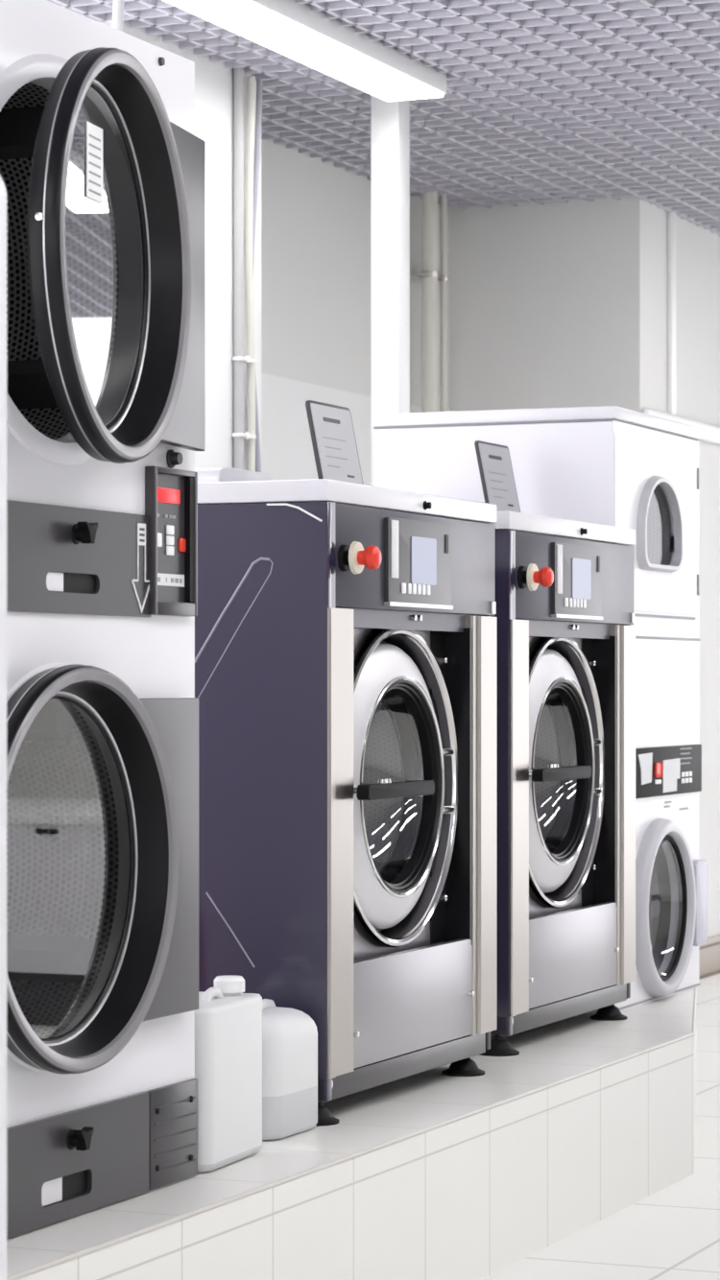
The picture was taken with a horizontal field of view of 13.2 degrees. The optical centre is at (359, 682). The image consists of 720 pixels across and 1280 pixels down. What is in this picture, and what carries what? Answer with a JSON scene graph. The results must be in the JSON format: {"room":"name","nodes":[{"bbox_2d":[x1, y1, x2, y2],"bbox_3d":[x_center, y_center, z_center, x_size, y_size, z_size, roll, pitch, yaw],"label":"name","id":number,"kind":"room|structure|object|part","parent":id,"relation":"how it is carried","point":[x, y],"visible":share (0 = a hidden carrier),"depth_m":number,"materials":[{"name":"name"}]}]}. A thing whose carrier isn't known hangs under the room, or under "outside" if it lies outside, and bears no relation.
{"room":"laundry","nodes":[
{"label":"laundry","id":0,"kind":"room"},
{"bbox_2d":[99,20,260,470],"bbox_3d":[-0.826,-0.536,11.029,0.510,3.933,1.185,0,0,23],"label":"wall pier","id":1,"kind":"object","parent":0,"point":[213,82],"depth_m":11.15,"materials":[{"name":"white paint"}]},
{"bbox_2d":[232,67,261,472],"bbox_3d":[-0.403,-0.397,11.308,0.048,3.653,0.200,0,0,23],"label":"conduit pipes","id":2,"kind":"object","parent":1,"relation":"attached to","point":[252,144],"visible":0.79,"depth_m":11.29,"materials":[{"name":"grey plastic"}]},
{"bbox_2d":[260,138,449,485],"bbox_3d":[-0.496,-0.536,12.635,0.170,3.933,4.300,0,0,23],"label":"wall","id":3,"kind":"structure","parent":0,"point":[316,215],"depth_m":13.15,"materials":[{"name":"white paint"}]},
{"bbox_2d":[412,190,448,412],"bbox_3d":[0.329,-0.411,14.137,0.103,3.683,0.230,0,0,23],"label":"pipes","id":4,"kind":"object","parent":3,"relation":"attached to","point":[429,274],"visible":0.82,"depth_m":14.06,"materials":[{"name":"white plastic"}]},
{"bbox_2d":[47,0,719,236],"bbox_3d":[1.969,-2.413,7.309,8.850,0.420,21.018,0,0,23],"label":"ceiling","id":5,"kind":"structure","parent":0,"point":[562,101],"depth_m":11.73,"materials":[{"name":"grey"}]},
{"bbox_2d":[112,0,123,31],"bbox_3d":[-0.670,-1.963,8.709,0.031,0.523,0.081,0,0,23],"label":"hanging cable","id":6,"kind":"object","parent":5,"relation":"hanging from","point":[118,5],"visible":0.48,"depth_m":8.69,"materials":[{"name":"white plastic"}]},
{"bbox_2d":[163,0,446,101],"bbox_3d":[-0.260,-2.175,10.311,0.244,0.087,2.400,0,0,23],"label":"ceiling light","id":7,"kind":"object","parent":5,"relation":"attached to","point":[290,29],"visible":1,"depth_m":10.52,"materials":[{"name":"white plastic"}]},
{"bbox_2d":[449,195,639,411],"bbox_3d":[0.797,-0.536,14.505,1.100,3.933,0.150,0,0,23],"label":"wall","id":8,"kind":"structure","parent":0,"point":[544,299],"depth_m":14.40,"materials":[{"name":"white paint"}]},
{"bbox_2d":[482,973,719,1279],"bbox_3d":[3.717,1.490,11.456,8.850,0.120,36.000,0,0,23],"label":"floor","id":9,"kind":"structure","parent":0,"point":[672,1233],"depth_m":8.13,"materials":[{"name":"tile"}]},
{"bbox_2d":[0,175,6,1279],"bbox_3d":[-0.894,0.362,4.327,0.900,2.135,0.040,0,0,23],"label":"partition panel","id":10,"kind":"object","parent":9,"relation":"on","point":[3,194],"visible":1,"depth_m":4.16,"materials":[{"name":"white ceramic"}]},
{"bbox_2d":[6,987,696,1279],"bbox_3d":[-1.053,1.224,6.803,1.973,0.411,8.520,0,0,23],"label":"plinth","id":11,"kind":"object","parent":9,"relation":"on","point":[429,1174],"visible":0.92,"depth_m":7.34,"materials":[{"name":"tile"}]},
{"bbox_2d":[0,0,205,1238],"bbox_3d":[-0.945,-0.130,6.068,1.275,2.300,1.150,0,0,23],"label":"dryer","id":12,"kind":"object","parent":11,"relation":"on","point":[103,159],"visible":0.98,"depth_m":6.10,"materials":[{"name":"white metal"}]},
{"bbox_3d":[-0.605,0.916,5.800,0.013,0.199,0.920,0,0,23],"label":"panel","id":13,"kind":"part","parent":12,"relation":"part of","materials":[{"name":"grey metal"}]},
{"bbox_3d":[-0.600,-0.232,5.816,0.011,0.203,0.912,0,0,23],"label":"lint panel","id":14,"kind":"part","parent":12,"relation":"part of","materials":[{"name":"grey metal"}]},
{"bbox_3d":[-0.542,0.350,5.859,0.084,0.767,0.767,0,0,23],"label":"door","id":15,"kind":"part","parent":12,"relation":"part of","materials":[{"name":"black plastic"}]},
{"bbox_3d":[-0.502,-0.792,5.821,0.001,0.642,0.642,0,0,14],"label":"glass","id":16,"kind":"part","parent":12,"relation":"part of","materials":[{"name":"clear glass"}]},
{"bbox_3d":[-0.466,-0.792,5.812,0.084,0.767,0.767,0,0,14],"label":"door","id":17,"kind":"part","parent":12,"relation":"part of","materials":[{"name":"black plastic"}]},
{"bbox_3d":[-0.413,0.350,6.195,0.024,0.636,0.383,0,0,23],"label":"hinge plate","id":18,"kind":"part","parent":12,"relation":"part of","materials":[{"name":"grey metal"}]},
{"bbox_3d":[-0.381,0.916,6.331,0.013,0.199,0.220,0,0,23],"label":"vent panel","id":19,"kind":"part","parent":12,"relation":"part of","materials":[{"name":"grey metal"}]},
{"bbox_3d":[-0.382,-0.792,6.187,0.024,0.636,0.431,0,0,14],"label":"hinge plate","id":20,"kind":"part","parent":12,"relation":"part of","materials":[{"name":"grey metal"}]},
{"bbox_2d":[194,975,261,1172],"bbox_3d":[-0.361,0.827,6.647,0.220,0.386,0.330,0,0,19],"label":"canister","id":21,"kind":"object","parent":11,"relation":"on","point":[227,1020],"visible":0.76,"depth_m":6.58,"materials":[{"name":"white plastic"}]},
{"bbox_3d":[-0.315,0.668,6.629,0.022,0.040,0.101,0,0,19],"label":"carry handle","id":22,"kind":"part","parent":21,"relation":"part of","materials":[{"name":"white plastic"}]},
{"bbox_2d":[252,993,317,1140],"bbox_3d":[-0.235,0.861,7.068,0.220,0.318,0.265,0,0,23],"label":"canister","id":23,"kind":"object","parent":11,"relation":"on","point":[289,1035],"visible":0.32,"depth_m":6.98,"materials":[{"name":"white plastic"}]},
{"bbox_3d":[-0.218,0.739,7.108,0.022,0.034,0.100,0,0,23],"label":"carry handle","id":24,"kind":"part","parent":23,"relation":"part of","materials":[{"name":"white plastic"}]},
{"bbox_2d":[194,400,496,1126],"bbox_3d":[-0.334,0.146,7.886,1.196,1.747,1.164,0,0,23],"label":"washing machine","id":25,"kind":"object","parent":11,"relation":"on","point":[345,629],"visible":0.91,"depth_m":7.33,"materials":[{"name":"blue paint"}]},
{"bbox_2d":[194,467,272,482],"bbox_3d":[-0.379,-0.519,8.407,0.190,0.100,0.360,0,0,23],"label":"housing","id":26,"kind":"object","parent":25,"relation":"on","point":[207,474],"visible":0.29,"depth_m":8.27,"materials":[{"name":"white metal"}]},
{"bbox_3d":[-0.061,-0.598,8.143,0.012,0.262,0.275,-12,-5,22],"label":"soap lid","id":27,"kind":"part","parent":25,"relation":"part of","materials":[{"name":"grey"}]},
{"bbox_3d":[-0.076,0.371,7.281,0.083,1.087,0.156,0,0,23],"label":"post","id":28,"kind":"part","parent":25,"relation":"part of","materials":[{"name":"silver metal"}]},
{"bbox_3d":[0.074,0.258,7.733,0.069,0.706,0.706,0,0,23],"label":"door","id":29,"kind":"part","parent":25,"relation":"part of","materials":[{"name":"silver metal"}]},
{"bbox_3d":[0.088,0.259,7.492,0.032,0.035,0.420,0,0,23],"label":"handle","id":30,"kind":"part","parent":25,"relation":"part of","materials":[{"name":"black plastic"}]},
{"bbox_3d":[0.099,0.942,7.693,0.056,0.056,1.055,0,0,23],"label":"rail","id":31,"kind":"part","parent":25,"relation":"part of","materials":[{"name":"grey metal"}]},
{"bbox_3d":[0.123,0.787,7.712,0.026,0.249,0.797,0,0,23],"label":"kick panel","id":32,"kind":"part","parent":25,"relation":"part of","materials":[{"name":"silver metal"}]},
{"bbox_3d":[0.127,-0.274,7.741,0.050,0.287,1.065,0,0,23],"label":"control panel","id":33,"kind":"part","parent":25,"relation":"part of","materials":[{"name":"grey paint"}]},
{"bbox_3d":[0.291,0.371,8.161,0.086,1.087,0.164,0,0,23],"label":"post","id":34,"kind":"part","parent":25,"relation":"part of","materials":[{"name":"silver metal"}]},
{"bbox_2d":[372,405,707,1012],"bbox_3d":[0.609,0.084,10.170,0.853,1.872,0.927,0,0,23],"label":"stacked washer","id":35,"kind":"object","parent":11,"relation":"on","point":[609,465],"visible":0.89,"depth_m":9.90,"materials":[{"name":"white metal"}]},
{"bbox_3d":[0.900,0.274,9.852,0.004,0.099,0.147,0,0,23],"label":"instruction plate","id":36,"kind":"part","parent":35,"relation":"part of","materials":[{"name":"white plastic"}]},
{"bbox_3d":[0.953,-0.495,10.005,0.005,0.540,0.872,0,0,23],"label":"dryer door","id":37,"kind":"part","parent":35,"relation":"part of","materials":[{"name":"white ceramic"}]},
{"bbox_3d":[0.967,0.286,10.030,0.014,0.157,0.875,0,0,23],"label":"control panel","id":38,"kind":"part","parent":35,"relation":"part of","materials":[{"name":"grey plastic"}]},
{"bbox_2d":[635,818,707,997],"bbox_3d":[0.811,0.725,10.152,0.467,0.576,0.696,0,0,23],"label":"door","id":39,"kind":"structure","parent":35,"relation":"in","point":[671,882],"depth_m":10.20,"materials":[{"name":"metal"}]},
{"bbox_3d":[1.009,0.302,10.110,0.004,0.107,0.183,0,0,23],"label":"instruction plate","id":40,"kind":"part","parent":35,"relation":"part of","materials":[{"name":"white"}]},
{"bbox_2d":[474,440,635,1056],"bbox_3d":[0.150,0.146,9.223,1.196,1.747,1.164,0,0,23],"label":"washing machine","id":41,"kind":"object","parent":11,"relation":"on","point":[564,588],"visible":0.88,"depth_m":9.10,"materials":[{"name":"grey metal"}]},
{"bbox_3d":[0.424,-0.598,9.479,0.012,0.262,0.275,-12,-5,22],"label":"soap lid","id":42,"kind":"part","parent":41,"relation":"part of","materials":[{"name":"grey plastic"}]},
{"bbox_3d":[0.408,0.371,8.618,0.083,1.087,0.156,0,0,23],"label":"post","id":43,"kind":"part","parent":41,"relation":"part of","materials":[{"name":"silver metal"}]},
{"bbox_3d":[0.559,0.258,9.070,0.069,0.706,0.706,0,0,23],"label":"door","id":44,"kind":"part","parent":41,"relation":"part of","materials":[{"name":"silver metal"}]},
{"bbox_3d":[0.583,0.942,9.030,0.056,0.056,1.055,0,0,23],"label":"rail","id":45,"kind":"part","parent":41,"relation":"part of","materials":[{"name":"grey metal"}]},
{"bbox_3d":[0.572,0.259,8.829,0.032,0.035,0.420,0,0,23],"label":"handle","id":46,"kind":"part","parent":41,"relation":"part of","materials":[{"name":"black plastic"}]},
{"bbox_3d":[0.608,0.787,9.049,0.026,0.249,0.797,0,0,23],"label":"kick panel","id":47,"kind":"part","parent":41,"relation":"part of","materials":[{"name":"silver metal"}]},
{"bbox_3d":[0.611,-0.274,9.078,0.050,0.287,1.065,0,0,23],"label":"control panel","id":48,"kind":"part","parent":41,"relation":"part of","materials":[{"name":"grey paint"}]},
{"bbox_3d":[0.775,0.371,9.498,0.086,1.087,0.164,0,0,23],"label":"post","id":49,"kind":"part","parent":41,"relation":"part of","materials":[{"name":"silver metal"}]},
{"bbox_2d":[371,94,409,486],"bbox_3d":[0.115,-0.436,11.734,0.115,3.733,0.115,0,0,23],"label":"column","id":50,"kind":"structure","parent":9,"relation":"on","point":[390,120],"depth_m":11.69,"materials":[{"name":"white paint"}]},
{"bbox_2d":[639,197,719,937],"bbox_3d":[2.078,-0.536,16.271,0.190,3.933,4.399,0,0,23],"label":"wall","id":51,"kind":"structure","parent":0,"point":[679,259],"depth_m":15.11,"materials":[{"name":"white paint"}]},
{"bbox_2d":[699,934,719,979],"bbox_3d":[2.142,1.337,16.246,0.030,0.185,4.395,0,0,23],"label":"baseboard","id":52,"kind":"structure","parent":51,"relation":"attached to","point":[709,953],"depth_m":15.19,"materials":[{"name":"beige tile"}]}
]}

